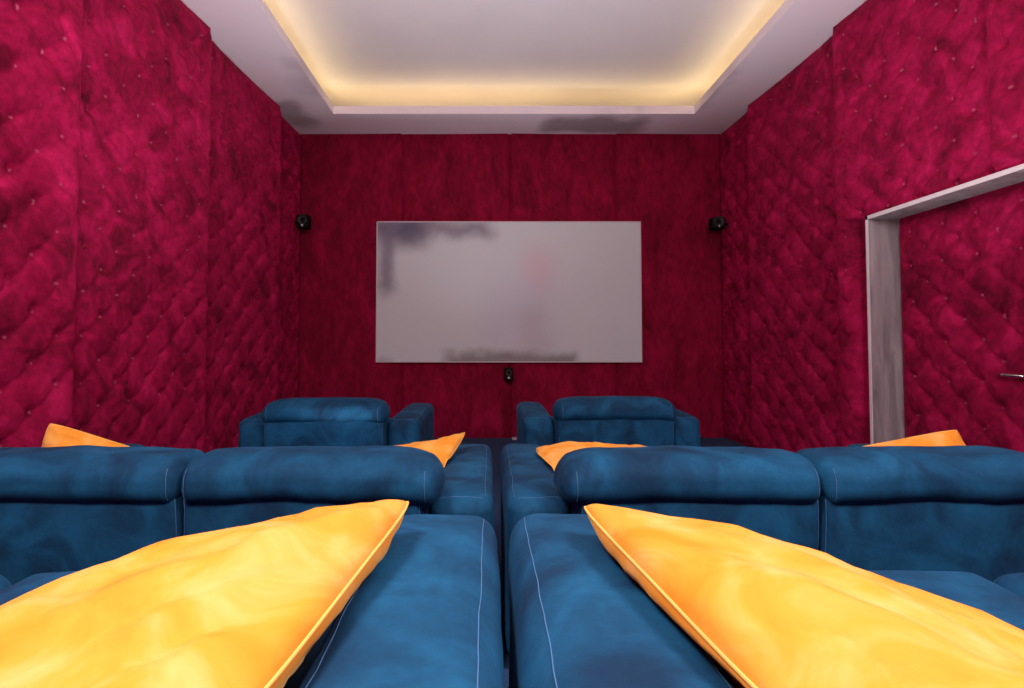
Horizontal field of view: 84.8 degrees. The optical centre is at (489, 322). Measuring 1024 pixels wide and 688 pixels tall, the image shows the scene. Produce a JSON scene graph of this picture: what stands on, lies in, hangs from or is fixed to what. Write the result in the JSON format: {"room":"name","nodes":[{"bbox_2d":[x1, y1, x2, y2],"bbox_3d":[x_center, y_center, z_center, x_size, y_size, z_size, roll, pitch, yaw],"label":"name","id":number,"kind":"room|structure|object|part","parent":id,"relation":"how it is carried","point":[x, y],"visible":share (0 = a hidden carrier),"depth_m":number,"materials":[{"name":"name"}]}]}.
{"room":"home theater","nodes":[
{"label":"home theater","id":0,"kind":"room"},
{"bbox_2d":[0,0,300,452],"bbox_3d":[-2.281,-0.564,2.821,0.328,3.512,7.300,0,-2,0],"label":"wall","id":1,"kind":"structure","parent":0,"point":[150,188],"depth_m":3.47,"materials":[{"name":"red fabric"}]},
{"bbox_3d":[-2.181,-0.583,2.277,0.126,3.512,1.310,0,-2,0],"label":"padded panel","id":2,"kind":"part","parent":1,"relation":"part of","materials":[{"name":"red fabric"}]},
{"bbox_3d":[-2.181,-0.537,3.601,0.126,3.512,1.340,0,-2,0],"label":"padded panel","id":3,"kind":"part","parent":1,"relation":"part of","materials":[{"name":"red fabric"}]},
{"bbox_3d":[-2.181,-0.488,4.985,0.127,3.512,1.430,0,-2,0],"label":"padded panel","id":4,"kind":"part","parent":1,"relation":"part of","materials":[{"name":"red fabric"}]},
{"bbox_3d":[-2.208,-0.450,6.079,0.072,3.512,0.760,0,-2,0],"label":"padded panel","id":5,"kind":"part","parent":1,"relation":"part of","materials":[{"name":"red fabric"}]},
{"bbox_2d":[295,214,310,229],"bbox_3d":[-2.107,-1.118,6.238,0.195,0.155,0.130,0,-2,0],"label":"speaker","id":6,"kind":"object","parent":1,"relation":"attached to","point":[303,222],"visible":0.97,"depth_m":6.18},
{"bbox_2d":[298,133,725,437],"bbox_3d":[0.263,-0.434,6.546,5.415,3.512,0.246,0,-2,0],"label":"wall","id":7,"kind":"structure","parent":0,"point":[670,184],"depth_m":6.46,"materials":[{"name":"red fabric"}]},
{"bbox_3d":[-1.619,-0.437,6.446,1.211,3.512,0.045,0,-2,0],"label":"padded panel","id":8,"kind":"part","parent":7,"relation":"part of","materials":[{"name":"red fabric"}]},
{"bbox_3d":[-0.392,-0.437,6.446,1.244,3.512,0.044,0,-2,0],"label":"padded panel","id":9,"kind":"part","parent":7,"relation":"part of","materials":[{"name":"red fabric"}]},
{"bbox_2d":[504,367,512,380],"bbox_3d":[0.210,0.581,6.328,0.095,0.150,0.149,0,-2,0],"label":"speaker","id":10,"kind":"object","parent":7,"relation":"attached to","point":[508,371],"visible":1,"depth_m":6.26},
{"bbox_2d":[376,221,641,361],"bbox_3d":[0.215,-0.350,6.409,3.026,1.612,0.054,0,-2,0],"label":"projection screen","id":11,"kind":"object","parent":7,"relation":"attached to","point":[447,291],"visible":1,"depth_m":6.38,"materials":[{"name":"fabric"}]},
{"bbox_3d":[0.841,-0.437,6.446,1.221,3.512,0.044,0,-2,0],"label":"padded panel","id":12,"kind":"part","parent":7,"relation":"part of","materials":[{"name":"red fabric"}]},
{"bbox_3d":[2.075,-0.437,6.446,1.249,3.512,0.044,0,-2,0],"label":"padded panel","id":13,"kind":"part","parent":7,"relation":"part of","materials":[{"name":"red fabric"}]},
{"bbox_2d":[181,0,866,133],"bbox_3d":[0.254,-2.508,2.919,5.528,0.380,7.760,0,-2,0],"label":"ceiling","id":14,"kind":"structure","parent":0,"point":[329,66],"depth_m":5.22,"materials":[{"name":"paint"}]},
{"bbox_2d":[434,438,750,687],"bbox_3d":[0.237,1.161,2.761,5.465,0.300,7.700,0,-2,0],"label":"floor","id":15,"kind":"structure","parent":0,"point":[496,445],"depth_m":4.73,"materials":[{"name":"carpet"}]},
{"bbox_2d":[0,444,493,582],"bbox_3d":[-0.940,0.796,2.254,1.916,0.754,1.236,0,-2,0],"label":"recliner sofa","id":16,"kind":"object","parent":15,"relation":"on","point":[63,508],"visible":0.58,"depth_m":1.68,"materials":[{"name":"blue fabric"}]},
{"bbox_2d":[42,423,126,446],"bbox_3d":[-1.440,0.530,2.106,0.490,0.292,0.168,0,-2,-6],"label":"throw pillow","id":17,"kind":"object","parent":16,"relation":"on","point":[55,435],"visible":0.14,"depth_m":2.11,"materials":[{"name":"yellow fabric"}]},
{"bbox_3d":[-1.310,0.737,1.812,0.746,0.526,0.284,0,-2,0],"label":"backrest","id":18,"kind":"part","parent":16,"relation":"part of","materials":[{"name":"blue fabric"}]},
{"bbox_3d":[-1.785,0.849,2.287,0.223,0.568,1.038,0,-2,0],"label":"armrest","id":19,"kind":"part","parent":16,"relation":"part of","materials":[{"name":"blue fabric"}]},
{"bbox_3d":[-0.570,0.737,1.812,0.746,0.527,0.285,0,-2,0],"label":"backrest","id":20,"kind":"part","parent":16,"relation":"part of","materials":[{"name":"blue fabric"}]},
{"bbox_2d":[393,432,464,466],"bbox_3d":[-0.400,0.576,2.256,0.714,0.179,0.360,1,-2,-18],"label":"throw pillow","id":21,"kind":"object","parent":16,"relation":"on","point":[445,447],"visible":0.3,"depth_m":2.34,"materials":[{"name":"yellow fabric"}]},
{"bbox_3d":[-0.095,0.849,2.287,0.223,0.566,1.038,0,-2,0],"label":"armrest","id":22,"kind":"part","parent":16,"relation":"part of","materials":[{"name":"blue fabric"}]},
{"bbox_2d":[0,514,505,687],"bbox_3d":[-0.936,0.556,0.542,1.916,0.754,1.236,0,-2,0],"label":"recliner sofa","id":23,"kind":"object","parent":15,"relation":"on","point":[428,614],"visible":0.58,"depth_m":0.65,"materials":[{"name":"blue fabric"}]},
{"bbox_3d":[-1.306,0.578,0.675,0.740,0.250,0.966,0,-2,0],"label":"seat","id":24,"kind":"part","parent":23,"relation":"part of","materials":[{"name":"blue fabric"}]},
{"bbox_3d":[-0.566,0.578,0.674,0.741,0.249,0.965,0,-2,0],"label":"seat","id":25,"kind":"part","parent":23,"relation":"part of","materials":[{"name":"blue fabric"}]},
{"bbox_2d":[0,499,408,687],"bbox_3d":[-0.428,0.342,0.573,0.603,0.200,0.632,0,-2,0],"label":"throw pillow","id":26,"kind":"object","parent":23,"relation":"on","point":[244,606],"visible":1,"depth_m":0.53,"materials":[{"name":"yellow fabric"}]},
{"bbox_3d":[-0.091,0.610,0.574,0.223,0.566,1.038,0,-2,0],"label":"armrest","id":27,"kind":"part","parent":23,"relation":"part of","materials":[{"name":"blue fabric"}]},
{"bbox_2d":[238,397,433,446],"bbox_3d":[-1.050,0.870,4.085,1.199,0.735,1.232,0,-2,0],"label":"recliner armchair","id":28,"kind":"object","parent":15,"relation":"on","point":[331,421],"visible":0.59,"depth_m":3.51,"materials":[{"name":"blue fabric"}]},
{"bbox_3d":[-1.537,0.913,4.117,0.224,0.567,1.037,0,-2,0],"label":"armrest","id":29,"kind":"part","parent":28,"relation":"part of","materials":[{"name":"blue fabric"}]},
{"bbox_3d":[-1.050,0.801,3.642,0.769,0.528,0.283,0,-2,0],"label":"backrest","id":30,"kind":"part","parent":28,"relation":"part of","materials":[{"name":"blue fabric"}]},
{"bbox_3d":[-0.563,0.913,4.116,0.224,0.564,1.036,0,-2,0],"label":"armrest","id":31,"kind":"part","parent":28,"relation":"part of","materials":[{"name":"blue fabric"}]},
{"bbox_2d":[516,395,699,445],"bbox_3d":[0.815,0.873,4.175,1.199,0.735,1.232,0,-2,0],"label":"recliner armchair","id":32,"kind":"object","parent":15,"relation":"on","point":[613,419],"visible":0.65,"depth_m":3.60,"materials":[{"name":"blue fabric"}]},
{"bbox_3d":[0.328,0.916,4.207,0.224,0.567,1.037,0,-2,0],"label":"armrest","id":33,"kind":"part","parent":32,"relation":"part of","materials":[{"name":"blue fabric"}]},
{"bbox_3d":[0.815,0.804,3.732,0.769,0.528,0.283,0,-2,0],"label":"backrest","id":34,"kind":"part","parent":32,"relation":"part of","materials":[{"name":"blue fabric"}]},
{"bbox_3d":[1.302,0.916,4.206,0.224,0.564,1.036,0,-2,0],"label":"armrest","id":35,"kind":"part","parent":32,"relation":"part of","materials":[{"name":"blue fabric"}]},
{"bbox_2d":[500,444,1023,650],"bbox_3d":[1.005,0.796,2.254,1.916,0.754,1.236,0,-2,0],"label":"recliner sofa","id":36,"kind":"object","parent":15,"relation":"on","point":[942,509],"visible":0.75,"depth_m":1.68,"materials":[{"name":"blue fabric"}]},
{"bbox_3d":[0.160,0.849,2.287,0.223,0.568,1.038,0,-2,0],"label":"armrest","id":37,"kind":"part","parent":36,"relation":"part of","materials":[{"name":"blue fabric"}]},
{"bbox_2d":[536,441,642,470],"bbox_3d":[0.470,0.572,2.231,0.586,0.160,0.362,0,-2,7],"label":"throw pillow","id":38,"kind":"object","parent":36,"relation":"on","point":[551,454],"visible":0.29,"depth_m":2.30,"materials":[{"name":"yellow fabric"}]},
{"bbox_3d":[0.635,0.737,1.812,0.746,0.526,0.284,0,-2,0],"label":"backrest","id":39,"kind":"part","parent":36,"relation":"part of","materials":[{"name":"blue fabric"}]},
{"bbox_3d":[1.850,0.849,2.287,0.223,0.566,1.038,0,-2,0],"label":"armrest","id":40,"kind":"part","parent":36,"relation":"part of","materials":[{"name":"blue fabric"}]},
{"bbox_2d":[861,430,965,446],"bbox_3d":[1.590,0.547,2.123,0.473,0.260,0.195,0,-2,0],"label":"throw pillow","id":41,"kind":"object","parent":36,"relation":"on","point":[950,437],"visible":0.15,"depth_m":2.15,"materials":[{"name":"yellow fabric"}]},
{"bbox_3d":[1.375,0.737,1.812,0.746,0.527,0.285,0,-2,0],"label":"backrest","id":42,"kind":"part","parent":36,"relation":"part of","materials":[{"name":"blue fabric"}]},
{"bbox_2d":[508,515,1023,687],"bbox_3d":[0.987,0.556,0.542,1.916,0.754,1.236,0,-2,0],"label":"recliner sofa","id":43,"kind":"object","parent":15,"relation":"on","point":[577,619],"visible":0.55,"depth_m":0.66,"materials":[{"name":"blue fabric"}]},
{"bbox_3d":[0.142,0.609,0.575,0.223,0.568,1.038,0,-2,0],"label":"armrest","id":44,"kind":"part","parent":43,"relation":"part of","materials":[{"name":"blue fabric"}]},
{"bbox_2d":[584,504,1023,687],"bbox_3d":[0.464,0.348,0.553,0.808,0.186,0.466,-1,-2,18],"label":"throw pillow","id":45,"kind":"object","parent":43,"relation":"on","point":[769,612],"visible":1,"depth_m":0.53,"materials":[{"name":"yellow fabric"}]},
{"bbox_3d":[0.617,0.578,0.675,0.740,0.250,0.966,0,-2,0],"label":"seat","id":46,"kind":"part","parent":43,"relation":"part of","materials":[{"name":"blue fabric"}]},
{"bbox_3d":[1.357,0.578,0.674,0.741,0.249,0.965,0,-2,0],"label":"seat","id":47,"kind":"part","parent":43,"relation":"part of","materials":[{"name":"blue fabric"}]},
{"bbox_2d":[720,0,1023,452],"bbox_3d":[2.786,-0.564,2.821,0.368,3.512,7.300,0,-2,0],"label":"wall","id":48,"kind":"structure","parent":0,"point":[905,101],"depth_m":4.21,"materials":[{"name":"red fabric"}]},
{"bbox_2d":[708,216,727,230],"bbox_3d":[2.567,-1.102,6.237,0.225,0.138,0.130,0,-2,0],"label":"speaker","id":49,"kind":"object","parent":48,"relation":"attached to","point":[718,223],"visible":1,"depth_m":6.18},
{"bbox_3d":[2.682,-0.451,6.069,0.074,3.512,0.780,0,-2,0],"label":"padded panel","id":50,"kind":"part","parent":48,"relation":"part of","materials":[{"name":"red fabric"}]},
{"bbox_3d":[2.660,-0.489,4.970,0.117,3.512,1.420,0,-2,0],"label":"padded panel","id":51,"kind":"part","parent":48,"relation":"part of","materials":[{"name":"red fabric"}]},
{"bbox_3d":[2.660,-0.536,3.606,0.118,3.512,1.310,0,-2,0],"label":"padded panel","id":52,"kind":"part","parent":48,"relation":"part of","materials":[{"name":"red fabric"}]},
{"bbox_2d":[865,164,1023,451],"bbox_3d":[2.785,0.129,3.268,0.280,1.798,1.300,0,-2,0],"label":"door","id":53,"kind":"structure","parent":48,"relation":"in","point":[945,268],"depth_m":3.42,"materials":[{"name":"red fabric"}]},
{"bbox_3d":[2.812,0.285,3.001,0.062,0.017,0.156,1,-2,-24],"label":"handle","id":54,"kind":"part","parent":53,"relation":"part of","materials":[{"name":"silver metal"}]},
{"bbox_3d":[2.661,-0.583,2.287,0.117,3.512,1.330,0,-2,0],"label":"padded panel","id":55,"kind":"part","parent":48,"relation":"part of","materials":[{"name":"red fabric"}]}
]}

